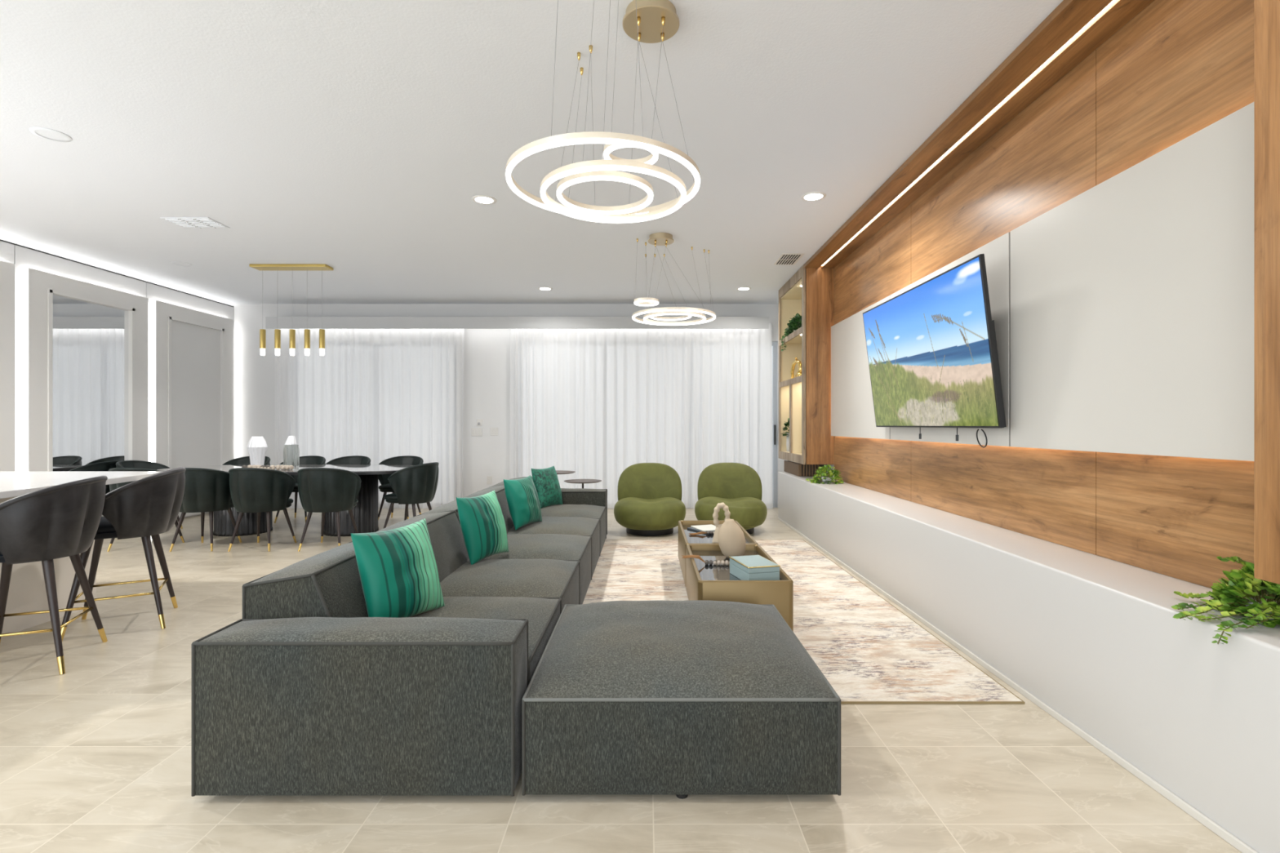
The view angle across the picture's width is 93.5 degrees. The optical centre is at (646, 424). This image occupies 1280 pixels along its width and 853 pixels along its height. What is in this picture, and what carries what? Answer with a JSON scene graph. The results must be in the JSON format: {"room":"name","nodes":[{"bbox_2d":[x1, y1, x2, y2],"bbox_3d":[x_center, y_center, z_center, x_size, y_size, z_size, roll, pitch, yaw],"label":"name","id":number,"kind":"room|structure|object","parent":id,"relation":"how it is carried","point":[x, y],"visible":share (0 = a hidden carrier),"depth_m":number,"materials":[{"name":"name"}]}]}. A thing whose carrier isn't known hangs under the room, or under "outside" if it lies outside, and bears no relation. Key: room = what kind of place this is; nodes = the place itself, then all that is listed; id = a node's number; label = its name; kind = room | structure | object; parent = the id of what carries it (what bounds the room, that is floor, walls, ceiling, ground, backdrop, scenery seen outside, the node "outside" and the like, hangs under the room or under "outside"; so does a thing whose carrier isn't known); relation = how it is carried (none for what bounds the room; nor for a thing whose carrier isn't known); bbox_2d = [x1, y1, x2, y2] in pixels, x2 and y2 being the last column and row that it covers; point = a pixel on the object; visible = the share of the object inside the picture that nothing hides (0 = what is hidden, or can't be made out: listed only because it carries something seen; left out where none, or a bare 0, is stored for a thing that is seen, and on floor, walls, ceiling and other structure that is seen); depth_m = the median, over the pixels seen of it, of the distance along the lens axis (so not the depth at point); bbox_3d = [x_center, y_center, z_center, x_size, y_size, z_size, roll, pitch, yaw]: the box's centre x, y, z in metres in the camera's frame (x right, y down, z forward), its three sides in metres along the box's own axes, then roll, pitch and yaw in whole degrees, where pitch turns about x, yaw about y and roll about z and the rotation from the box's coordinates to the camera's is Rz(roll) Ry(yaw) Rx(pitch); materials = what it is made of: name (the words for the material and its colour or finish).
{"room":"living room","nodes":[
{"label":"living room","id":0,"kind":"room"},
{"bbox_2d":[0,237,228,304],"bbox_3d":[-6.365,-0.285,2.875,0.170,3.070,12.750,0,0,0],"label":"light strip","id":1,"kind":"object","parent":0,"point":[0,237],"depth_m":6.95,"materials":[{"name":"white paint"}]},
{"bbox_2d":[0,260,14,471],"bbox_3d":[-6.159,-0.170,5.180,0.081,2.780,1.320,0,0,0],"label":"wall panel","id":2,"kind":"object","parent":1,"relation":"attached to","point":[6,269],"visible":0.7,"depth_m":5.77,"materials":[{"name":"white paint"}]},
{"bbox_2d":[22,267,147,516],"bbox_3d":[-6.159,-0.170,6.685,0.081,2.780,1.430,0,0,0],"label":"mirror","id":3,"kind":"object","parent":1,"relation":"attached to","point":[85,344],"visible":0.66,"depth_m":6.56,"materials":[{"name":"grey mirror"}]},
{"bbox_2d":[53,293,128,516],"bbox_3d":[-6.170,-0.155,6.685,0.010,2.410,0.970,0,0,0],"label":"mirror glass","id":4,"kind":"object","parent":1,"relation":"attached to","point":[91,339],"depth_m":6.66,"materials":[{"name":"silver mirror"}]},
{"bbox_2d":[0,239,234,518],"bbox_3d":[-6.236,-0.271,2.772,0.084,3.041,12.544,0,0,0],"label":"wall","id":5,"kind":"structure","parent":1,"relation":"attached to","point":[23,256],"depth_m":6.59,"materials":[{"name":"white paint"}]},
{"bbox_2d":[151,300,232,517],"bbox_3d":[-6.159,-0.170,8.220,0.081,2.780,1.400,0,0,0],"label":"wall panel","id":6,"kind":"object","parent":1,"relation":"attached to","point":[192,349],"visible":0.73,"depth_m":8.12,"materials":[{"name":"white paint"}]},
{"bbox_2d":[228,303,785,507],"bbox_3d":[-2.060,-0.285,9.140,8.440,3.070,0.180,0,0,0],"label":"wall","id":7,"kind":"structure","parent":0,"point":[486,352],"depth_m":9.05,"materials":[{"name":"white paint"}]},
{"bbox_2d":[471,427,482,435],"bbox_3d":[-2.550,0.105,9.043,0.165,0.120,0.012,0,0,0],"label":"light switch","id":8,"kind":"object","parent":7,"relation":"attached to","point":[474,431],"visible":1,"depth_m":9.04,"materials":[{"name":"white plastic"}]},
{"bbox_2d":[476,418,482,425],"bbox_3d":[-2.510,-0.040,9.038,0.080,0.100,0.024,0,0,0],"label":"wall sensor","id":9,"kind":"object","parent":7,"relation":"attached to","point":[479,421],"visible":1,"depth_m":9.04,"materials":[{"name":"white plastic"}]},
{"bbox_2d":[489,427,497,435],"bbox_3d":[-2.290,0.100,9.043,0.120,0.120,0.012,0,0,0],"label":"light switch","id":10,"kind":"object","parent":7,"relation":"attached to","point":[493,431],"visible":1,"depth_m":9.04,"materials":[{"name":"white plastic"}]},
{"bbox_2d":[265,316,768,328],"bbox_3d":[-1.890,-1.498,8.925,7.360,0.175,0.249,0,0,0],"label":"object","id":11,"kind":"object","parent":7,"relation":"attached to","point":[271,322],"visible":1,"depth_m":8.80,"materials":[{"name":"grey"}]},
{"bbox_2d":[274,328,464,508],"bbox_3d":[-4.110,-0.136,8.926,2.820,2.748,0.106,0,0,0],"label":"sheer curtain","id":12,"kind":"object","parent":11,"relation":"hanging from","point":[379,395],"visible":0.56,"depth_m":8.92,"materials":[{"name":"fabric"}]},
{"bbox_2d":[509,323,773,508],"bbox_3d":[-0.080,-0.136,8.925,3.908,2.748,0.096,0,0,0],"label":"sheer curtain","id":13,"kind":"object","parent":11,"relation":"hanging from","point":[591,403],"visible":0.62,"depth_m":8.92,"materials":[{"name":"fabric"}]},
{"bbox_2d":[772,341,777,507],"bbox_3d":[0.015,-0.005,9.115,3.930,2.510,0.090,0,0,0],"label":"window","id":14,"kind":"structure","parent":7,"relation":"in","point":[774,343],"depth_m":9.10,"materials":[{"name":"white glass"}]},
{"bbox_2d":[0,0,1062,303],"bbox_3d":[-2.020,-1.895,2.925,8.960,0.150,12.850,0,0,0],"label":"ceiling","id":15,"kind":"structure","parent":0,"point":[357,139],"depth_m":3.73,"materials":[{"name":"white paint"}]},
{"bbox_2d":[28,126,72,142],"bbox_3d":[-3.730,-1.817,3.770,0.196,0.006,0.196,0,0,0],"label":"recessed light","id":16,"kind":"object","parent":15,"relation":"in","point":[46,133],"visible":1,"depth_m":3.76,"materials":[{"name":"white paint"}]},
{"bbox_2d":[160,217,230,228],"bbox_3d":[-4.050,-1.812,5.410,0.420,0.015,0.280,0,0,0],"label":"ceiling vent","id":17,"kind":"object","parent":15,"relation":"in","point":[184,222],"visible":1,"depth_m":5.38,"materials":[{"name":"white metal"}]},
{"bbox_2d":[248,264,333,355],"bbox_3d":[-4.060,-1.307,6.890,0.860,1.024,0.180,0,0,0],"label":"linear pendant","id":18,"kind":"object","parent":15,"relation":"hanging from","point":[260,267],"visible":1,"depth_m":6.88,"materials":[{"name":"gold metal"}]},
{"bbox_2d":[471,195,496,204],"bbox_3d":[-1.310,-1.817,4.860,0.196,0.006,0.196,0,0,0],"label":"recessed light","id":19,"kind":"object","parent":15,"relation":"in","point":[482,199],"visible":1,"depth_m":4.85,"materials":[{"name":"white plastic"}]},
{"bbox_2d":[537,286,552,290],"bbox_3d":[-1.350,-1.817,8.030,0.196,0.006,0.196,0,0,0],"label":"recessed light","id":20,"kind":"object","parent":15,"relation":"in","point":[544,288],"visible":1,"depth_m":8.01,"materials":[{"name":"white plastic"}]},
{"bbox_2d":[505,0,700,222],"bbox_3d":[-0.199,-1.393,2.515,0.852,0.853,0.797,0,0,34],"label":"ring chandelier","id":21,"kind":"object","parent":15,"relation":"hanging from","point":[646,21],"visible":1,"depth_m":2.50,"materials":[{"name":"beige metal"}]},
{"bbox_2d":[505,137,700,214],"bbox_3d":[-0.176,-0.997,2.500,0.797,0.018,0.797,0,0,0],"label":"diffuser","id":22,"kind":"object","parent":21,"relation":"attached to","point":[573,207],"depth_m":2.42,"materials":[{"name":"white plastic"}]},
{"bbox_2d":[556,175,653,214],"bbox_3d":[-0.180,-0.997,2.630,0.421,0.013,0.421,0,0,0],"label":"diffuser","id":23,"kind":"object","parent":21,"relation":"attached to","point":[572,207],"depth_m":2.71,"materials":[{"name":"white plastic"}]},
{"bbox_2d":[540,164,686,222],"bbox_3d":[-0.140,-0.974,2.580,0.621,0.013,0.621,0,0,0],"label":"diffuser","id":24,"kind":"object","parent":21,"relation":"attached to","point":[575,212],"depth_m":2.55,"materials":[{"name":"white plastic"}]},
{"bbox_2d":[603,144,658,164],"bbox_3d":[-0.062,-1.079,2.420,0.221,0.013,0.221,0,0,0],"label":"diffuser","id":25,"kind":"object","parent":21,"relation":"attached to","point":[651,159],"depth_m":2.40,"materials":[{"name":"white plastic"}]},
{"bbox_2d":[644,232,674,284],"label":"ceiling canopy","id":26,"kind":"object","parent":15,"relation":"hanging from","point":[655,239],"depth_m":5.74,"materials":[{"name":"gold metal"}]},
{"bbox_2d":[631,289,715,325],"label":"ring chandelier","id":27,"kind":"object","parent":15,"relation":"hanging from","point":[654,313],"depth_m":5.72,"materials":[{"name":"beige metal"}]},
{"bbox_2d":[634,300,658,306],"bbox_3d":[0.000,-1.081,5.350,0.221,0.013,0.221,0,0,0],"label":"diffuser","id":28,"kind":"object","parent":27,"relation":"attached to","point":[640,303],"depth_m":5.40,"materials":[{"name":"white plastic"}]},
{"bbox_2d":[650,315,691,320],"bbox_3d":[0.240,-1.081,6.000,0.421,0.013,0.421,0,0,0],"label":"diffuser","id":29,"kind":"object","parent":27,"relation":"attached to","point":[664,318],"depth_m":6.17,"materials":[{"name":"white plastic"}]},
{"bbox_2d":[631,309,715,325],"bbox_3d":[0.270,-1.052,5.920,0.821,0.013,0.821,0,0,0],"label":"diffuser","id":30,"kind":"object","parent":27,"relation":"attached to","point":[691,313],"depth_m":5.82,"materials":[{"name":"white plastic"}]},
{"bbox_2d":[643,313,706,325],"bbox_3d":[0.280,-1.046,5.980,0.621,0.013,0.621,0,0,0],"label":"diffuser","id":31,"kind":"object","parent":27,"relation":"attached to","point":[703,320],"depth_m":6.14,"materials":[{"name":"white plastic"}]},
{"bbox_2d":[736,286,751,290],"bbox_3d":[1.300,-1.817,8.030,0.196,0.006,0.196,0,0,0],"label":"recessed light","id":32,"kind":"object","parent":15,"relation":"in","point":[744,288],"visible":1,"depth_m":8.01,"materials":[{"name":"white plastic"}]},
{"bbox_2d":[773,253,804,264],"bbox_3d":[1.560,-1.815,6.600,0.240,0.007,0.440,0,0,0],"label":"ceiling vent","id":33,"kind":"object","parent":15,"relation":"in","point":[785,258],"visible":1,"depth_m":6.55,"materials":[{"name":"white metal"}]},
{"bbox_2d":[800,191,826,201],"bbox_3d":[1.330,-1.817,4.790,0.196,0.006,0.196,0,0,0],"label":"recessed light","id":34,"kind":"object","parent":15,"relation":"in","point":[812,196],"visible":1,"depth_m":4.78,"materials":[{"name":"white plastic"}]},
{"bbox_2d":[0,507,1241,852],"bbox_3d":[-2.020,1.325,2.925,8.960,0.150,12.850,0,0,0],"label":"floor","id":35,"kind":"structure","parent":0,"point":[95,755],"depth_m":2.07,"materials":[{"name":"tile"}]},
{"bbox_2d":[0,475,107,675],"bbox_3d":[-3.208,0.765,3.164,0.562,0.974,0.583,0,0,-23],"label":"counter stool","id":36,"kind":"object","parent":35,"relation":"on","point":[46,525],"visible":1,"depth_m":3.05,"materials":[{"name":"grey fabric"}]},
{"bbox_2d":[0,471,163,637],"bbox_3d":[-4.110,0.794,3.190,1.980,0.912,2.380,0,0,0],"label":"kitchen island","id":37,"kind":"object","parent":35,"relation":"on","point":[27,593],"visible":0.28,"depth_m":3.76,"materials":[{"name":"white stone"}]},
{"bbox_2d":[0,471,163,498],"bbox_3d":[-4.110,0.356,3.190,1.980,0.037,2.380,0,0,0],"label":"island countertop","id":38,"kind":"structure","parent":37,"relation":"on","point":[12,483],"depth_m":3.88,"materials":[{"name":"white stone"}]},
{"bbox_2d":[60,466,186,641],"bbox_3d":[-3.260,0.765,3.798,0.562,0.974,0.583,0,0,-31],"label":"counter stool","id":39,"kind":"object","parent":35,"relation":"on","point":[146,507],"visible":0.98,"depth_m":3.69,"materials":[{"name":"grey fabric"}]},
{"bbox_2d":[106,467,184,551],"bbox_3d":[-5.110,0.835,6.127,0.574,0.833,0.556,0,0,0],"label":"dining chair","id":40,"kind":"object","parent":35,"relation":"on","point":[112,486],"visible":0.19,"depth_m":5.89,"materials":[{"name":"black fabric"}]},
{"bbox_2d":[115,460,182,528],"bbox_3d":[-5.853,0.835,7.051,0.556,0.833,0.574,0,0,2],"label":"dining chair","id":41,"kind":"object","parent":35,"relation":"on","point":[124,464],"visible":0.21,"depth_m":7.20,"materials":[{"name":"black fabric"}]},
{"bbox_2d":[168,467,241,551],"bbox_3d":[-4.499,0.835,6.127,0.574,0.833,0.556,0,0,-2],"label":"dining chair","id":42,"kind":"object","parent":35,"relation":"on","point":[206,490],"visible":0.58,"depth_m":5.95,"materials":[{"name":"black fabric"}]},
{"bbox_2d":[222,456,270,465],"bbox_3d":[-5.270,0.835,7.913,0.574,0.833,0.556,0,0,0],"label":"dining chair","id":43,"kind":"object","parent":35,"relation":"on","point":[242,460],"visible":0.13,"depth_m":8.06,"materials":[{"name":"black fabric"}]},
{"bbox_2d":[227,467,296,551],"bbox_3d":[-3.920,0.835,6.127,0.574,0.833,0.556,0,0,0],"label":"dining chair","id":44,"kind":"object","parent":35,"relation":"on","point":[252,490],"visible":1,"depth_m":5.93,"materials":[{"name":"black fabric"}]},
{"bbox_2d":[157,464,413,536],"bbox_3d":[-4.080,0.875,7.020,2.850,0.750,1.150,0,0,0],"label":"dining table","id":45,"kind":"object","parent":35,"relation":"on","point":[365,513],"visible":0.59,"depth_m":6.83,"materials":[{"name":"grey stone"}]},
{"bbox_2d":[247,436,267,465],"bbox_3d":[-4.540,0.317,7.020,0.202,0.365,0.202,0,0,0],"label":"vase","id":46,"kind":"object","parent":45,"relation":"on","point":[257,446],"visible":0.87,"depth_m":6.96,"materials":[{"name":"white ceramic"}]},
{"bbox_2d":[241,464,293,470],"bbox_3d":[-4.220,0.473,6.691,0.592,0.052,0.168,0,0,0],"label":"bead garland","id":47,"kind":"object","parent":45,"relation":"on","point":[277,467],"visible":0.73,"depth_m":6.68,"materials":[{"name":"grey wood"}]},
{"bbox_2d":[284,435,297,444],"bbox_3d":[-4.210,0.315,7.120,0.127,0.370,0.127,0,0,-45],"label":"vase","id":48,"kind":"object","parent":45,"relation":"on","point":[291,440],"visible":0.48,"depth_m":7.08,"materials":[{"name":"white ceramic"}]},
{"bbox_2d":[283,444,299,468],"bbox_3d":[-4.090,0.364,6.930,0.163,0.270,0.163,0,0,0],"label":"ribbed vase","id":49,"kind":"object","parent":45,"relation":"on","point":[291,452],"visible":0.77,"depth_m":6.87,"materials":[{"name":"clear glass"}]},
{"bbox_2d":[274,455,325,523],"bbox_3d":[-4.530,0.835,7.913,0.574,0.833,0.556,0,0,0],"label":"dining chair","id":50,"kind":"object","parent":35,"relation":"on","point":[308,460],"visible":0.24,"depth_m":8.07,"materials":[{"name":"black fabric"}]},
{"bbox_2d":[297,467,361,551],"bbox_3d":[-3.239,0.835,6.137,0.574,0.833,0.556,0,0,-2],"label":"dining chair","id":51,"kind":"object","parent":35,"relation":"on","point":[323,491],"visible":0.99,"depth_m":5.94,"materials":[{"name":"black fabric"}]},
{"bbox_2d":[320,455,370,523],"bbox_3d":[-3.930,0.835,7.913,0.574,0.833,0.556,0,0,0],"label":"dining chair","id":52,"kind":"object","parent":35,"relation":"on","point":[353,460],"visible":0.21,"depth_m":8.11,"materials":[{"name":"black fabric"}]},
{"bbox_2d":[191,476,607,796],"bbox_3d":[-0.960,0.895,4.335,1.081,0.710,4.742,0,0,0],"label":"sectional sofa","id":53,"kind":"object","parent":35,"relation":"on","point":[307,693],"visible":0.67,"depth_m":1.98,"materials":[{"name":"grey fabric"}]},
{"bbox_2d":[350,518,444,617],"bbox_3d":[-1.051,0.636,2.581,0.207,0.404,0.420,0,0,22],"label":"throw pillow","id":54,"kind":"object","parent":53,"relation":"on","point":[397,568],"visible":0.94,"depth_m":2.49,"materials":[{"name":"green fabric"}]},
{"bbox_2d":[456,489,508,564],"bbox_3d":[-1.023,0.635,3.777,0.208,0.406,0.420,0,0,18],"label":"throw pillow","id":55,"kind":"object","parent":53,"relation":"on","point":[482,520],"visible":1,"depth_m":3.66,"materials":[{"name":"green fabric"}]},
{"bbox_2d":[503,475,542,529],"bbox_3d":[-1.018,0.636,4.989,0.203,0.404,0.420,0,0,20],"label":"throw pillow","id":56,"kind":"object","parent":53,"relation":"on","point":[522,496],"visible":1,"depth_m":4.87,"materials":[{"name":"green fabric"}]},
{"bbox_2d":[531,466,562,508],"bbox_3d":[-1.015,0.635,6.162,0.198,0.406,0.420,0,0,24],"label":"throw pillow","id":57,"kind":"object","parent":53,"relation":"on","point":[546,482],"visible":0.92,"depth_m":6.05,"materials":[{"name":"teal fabric"}]},
{"bbox_2d":[377,455,423,520],"bbox_3d":[-3.230,0.835,7.913,0.574,0.833,0.556,0,0,0],"label":"dining chair","id":58,"kind":"object","parent":35,"relation":"on","point":[385,487],"visible":0.36,"depth_m":8.02,"materials":[{"name":"black fabric"}]},
{"bbox_2d":[382,462,439,528],"bbox_3d":[-2.628,0.835,6.772,0.556,0.833,0.574,0,0,14],"label":"dining chair","id":59,"kind":"object","parent":35,"relation":"on","point":[415,484],"visible":0.98,"depth_m":6.57,"materials":[{"name":"black fabric"}]},
{"bbox_2d":[555,470,575,475],"bbox_3d":[-1.140,0.922,7.620,0.480,0.655,0.480,0,0,0],"label":"side table","id":60,"kind":"object","parent":35,"relation":"on","point":[558,472],"visible":0.26,"depth_m":7.57,"materials":[{"name":"brown wood"}]},
{"bbox_2d":[564,479,601,488],"bbox_3d":[-0.750,0.954,7.100,0.444,0.592,0.444,0,0,0],"label":"side table","id":61,"kind":"object","parent":35,"relation":"on","point":[571,481],"visible":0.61,"depth_m":7.03,"materials":[{"name":"brown wood"}]},
{"bbox_2d":[613,462,685,536],"bbox_3d":[0.039,0.860,7.048,0.855,0.780,0.956,0,0,0],"label":"lounge chair","id":62,"kind":"object","parent":35,"relation":"on","point":[650,503],"visible":0.99,"depth_m":6.96,"materials":[{"name":"green fabric"}]},
{"bbox_2d":[521,600,840,799],"bbox_3d":[0.118,1.034,2.500,1.071,0.431,1.069,0,0,0],"label":"ottoman","id":63,"kind":"object","parent":35,"relation":"on","point":[682,699],"visible":1,"depth_m":1.98,"materials":[{"name":"grey fabric"}]},
{"bbox_2d":[694,462,767,534],"bbox_3d":[0.986,0.860,7.088,0.855,0.780,0.956,0,0,5],"label":"lounge chair","id":64,"kind":"object","parent":35,"relation":"on","point":[738,486],"visible":0.79,"depth_m":7.19,"materials":[{"name":"green fabric"}]},
{"bbox_2d":[582,539,1024,703],"bbox_3d":[0.367,1.245,4.600,2.654,0.009,3.814,0,0,0],"label":"area rug","id":65,"kind":"object","parent":35,"relation":"on","point":[868,651],"visible":0.41,"depth_m":3.67,"materials":[{"name":"brown carpet"}]},
{"bbox_2d":[678,520,758,586],"bbox_3d":[0.542,1.045,4.830,0.525,0.390,1.060,0,0,0],"label":"coffee table","id":66,"kind":"object","parent":65,"relation":"on","point":[684,538],"visible":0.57,"depth_m":4.77,"materials":[{"name":"brown wood"}]},
{"bbox_2d":[687,527,715,533],"bbox_3d":[0.515,0.884,5.080,0.220,0.012,0.280,0,0,-32],"label":"magazine","id":67,"kind":"object","parent":66,"relation":"on","point":[689,528],"visible":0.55,"depth_m":5.06,"materials":[{"name":"grey paper"}]},
{"bbox_2d":[690,524,715,531],"bbox_3d":[0.520,0.874,5.100,0.200,0.008,0.260,0,0,-20],"label":"magazine","id":68,"kind":"object","parent":67,"relation":"on","point":[711,527],"visible":0.76,"depth_m":5.09,"materials":[{"name":"grey paper"}]},
{"bbox_2d":[688,530,714,535],"bbox_3d":[0.453,0.876,4.874,0.221,0.026,0.061,0,0,-8],"label":"bead strand","id":69,"kind":"object","parent":66,"relation":"on","point":[710,532],"visible":0.94,"depth_m":4.86,"materials":[{"name":"grey"}]},
{"bbox_2d":[711,502,730,543],"bbox_3d":[0.565,0.736,4.520,0.143,0.307,0.105,0,0,0],"label":"sculpture","id":70,"kind":"object","parent":66,"relation":"on","point":[720,505],"visible":0.7,"depth_m":4.50,"materials":[{"name":"beige ceramic"}]},
{"bbox_2d":[685,544,793,631],"bbox_3d":[0.542,1.045,3.780,0.525,0.390,1.020,0,0,0],"label":"coffee table","id":71,"kind":"object","parent":65,"relation":"on","point":[708,582],"visible":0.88,"depth_m":3.28,"materials":[{"name":"brown metal"}]},
{"bbox_2d":[682,555,729,565],"bbox_3d":[0.399,0.861,3.828,0.352,0.057,0.063,0,0,6],"label":"bead strand","id":72,"kind":"object","parent":71,"relation":"on","point":[711,562],"visible":0.84,"depth_m":3.82,"materials":[{"name":"grey wood"}]},
{"bbox_2d":[718,519,746,558],"bbox_3d":[0.573,0.761,4.030,0.185,0.256,0.162,0,0,0],"label":"vase","id":73,"kind":"object","parent":71,"relation":"on","point":[731,540],"visible":0.91,"depth_m":3.97,"materials":[{"name":"beige ceramic"}]},
{"bbox_2d":[728,555,780,580],"bbox_3d":[0.625,0.840,3.500,0.196,0.100,0.286,0,0,-14],"label":"box","id":74,"kind":"object","parent":71,"relation":"on","point":[751,567],"visible":0.94,"depth_m":3.40,"materials":[{"name":"teal cardboard"}]},
{"bbox_2d":[777,471,1279,852],"bbox_3d":[1.955,0.934,2.900,0.410,0.632,10.200,0,0,0],"label":"wall ledge","id":75,"kind":"object","parent":35,"relation":"on","point":[1098,640],"visible":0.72,"depth_m":2.36,"materials":[{"name":"grey paint"}]},
{"bbox_2d":[783,460,819,476],"bbox_3d":[1.952,0.543,7.593,0.255,0.146,0.775,0,0,0],"label":"box","id":76,"kind":"object","parent":75,"relation":"on","point":[793,468],"visible":0.88,"depth_m":7.22,"materials":[{"name":"brown wood"}]},
{"bbox_2d":[805,464,844,484],"bbox_3d":[1.926,0.531,6.501,0.373,0.224,0.499,0,0,0],"label":"trailing plant","id":77,"kind":"object","parent":75,"relation":"on","point":[828,479],"visible":1,"depth_m":6.38,"materials":[{"name":"green plant"}]},
{"bbox_2d":[777,516,1257,852],"bbox_3d":[1.744,1.236,2.900,0.012,0.028,10.200,0,0,0],"label":"baseboard","id":78,"kind":"structure","parent":75,"relation":"attached to","point":[1200,817],"depth_m":2.40,"materials":[{"name":"grey"}]},
{"bbox_2d":[1171,555,1279,644],"bbox_3d":[1.891,0.548,1.954,0.443,0.210,0.374,0,0,0],"label":"trailing plant","id":79,"kind":"object","parent":75,"relation":"on","point":[1246,590],"visible":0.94,"depth_m":1.93,"materials":[{"name":"green plant"}]},
{"bbox_2d":[819,3,1151,476],"bbox_3d":[2.260,-0.285,2.875,0.200,3.070,12.750,0,0,0],"label":"wall","id":80,"kind":"structure","parent":0,"point":[820,465],"depth_m":6.96,"materials":[{"name":"white paint"}]},
{"bbox_2d":[778,265,805,464],"bbox_3d":[1.972,-0.684,7.481,0.373,2.268,1.298,0,0,0],"label":"display cabinet","id":81,"kind":"object","parent":80,"relation":"attached to","point":[792,295],"visible":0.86,"depth_m":7.62,"materials":[{"name":"beige wood"}]},
{"bbox_2d":[781,417,789,451],"bbox_3d":[1.882,0.127,7.927,0.214,0.445,0.209,0,0,0],"label":"plant","id":82,"kind":"object","parent":81,"relation":"on","point":[787,434],"visible":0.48,"depth_m":7.91,"materials":[{"name":"green plant"}]},
{"bbox_2d":[780,313,801,351],"bbox_3d":[1.921,-1.189,7.656,0.368,0.468,0.580,0,0,0],"label":"plant","id":83,"kind":"object","parent":81,"relation":"on","point":[793,325],"visible":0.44,"depth_m":7.56,"materials":[{"name":"green plant"}]},
{"bbox_2d":[785,333,801,343],"bbox_3d":[1.962,-1.110,7.491,0.313,0.030,1.218,0,0,0],"label":"shelf","id":84,"kind":"object","parent":81,"relation":"attached to","point":[788,340],"depth_m":7.66,"materials":[{"name":"beige wood"}]},
{"bbox_2d":[790,356,801,378],"bbox_3d":[1.931,-0.717,7.672,0.098,0.301,0.305,0,0,-6],"label":"sculpture","id":85,"kind":"object","parent":81,"relation":"on","point":[799,363],"visible":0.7,"depth_m":7.65,"materials":[{"name":"brown metal"}]},
{"bbox_2d":[803,0,1279,595],"bbox_3d":[1.972,-0.601,2.930,0.374,2.436,7.860,0,0,0],"label":"wood panelling","id":86,"kind":"object","parent":80,"relation":"attached to","point":[1175,69],"visible":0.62,"depth_m":2.87,"materials":[{"name":"brown wood"}]},
{"bbox_2d":[831,102,1253,461],"bbox_3d":[2.100,-0.492,4.290,0.031,1.235,5.020,0,0,0],"label":"panelling","id":87,"kind":"object","parent":86,"relation":"attached to","point":[1122,312],"visible":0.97,"depth_m":2.59,"materials":[{"name":"white paint"}]},
{"bbox_2d":[862,253,1006,448],"bbox_3d":[1.967,-0.411,4.270,0.234,1.096,1.800,0,0,0],"label":"television","id":88,"kind":"object","parent":87,"relation":"attached to","point":[932,348],"visible":1,"depth_m":3.95,"materials":[{"name":"black"}]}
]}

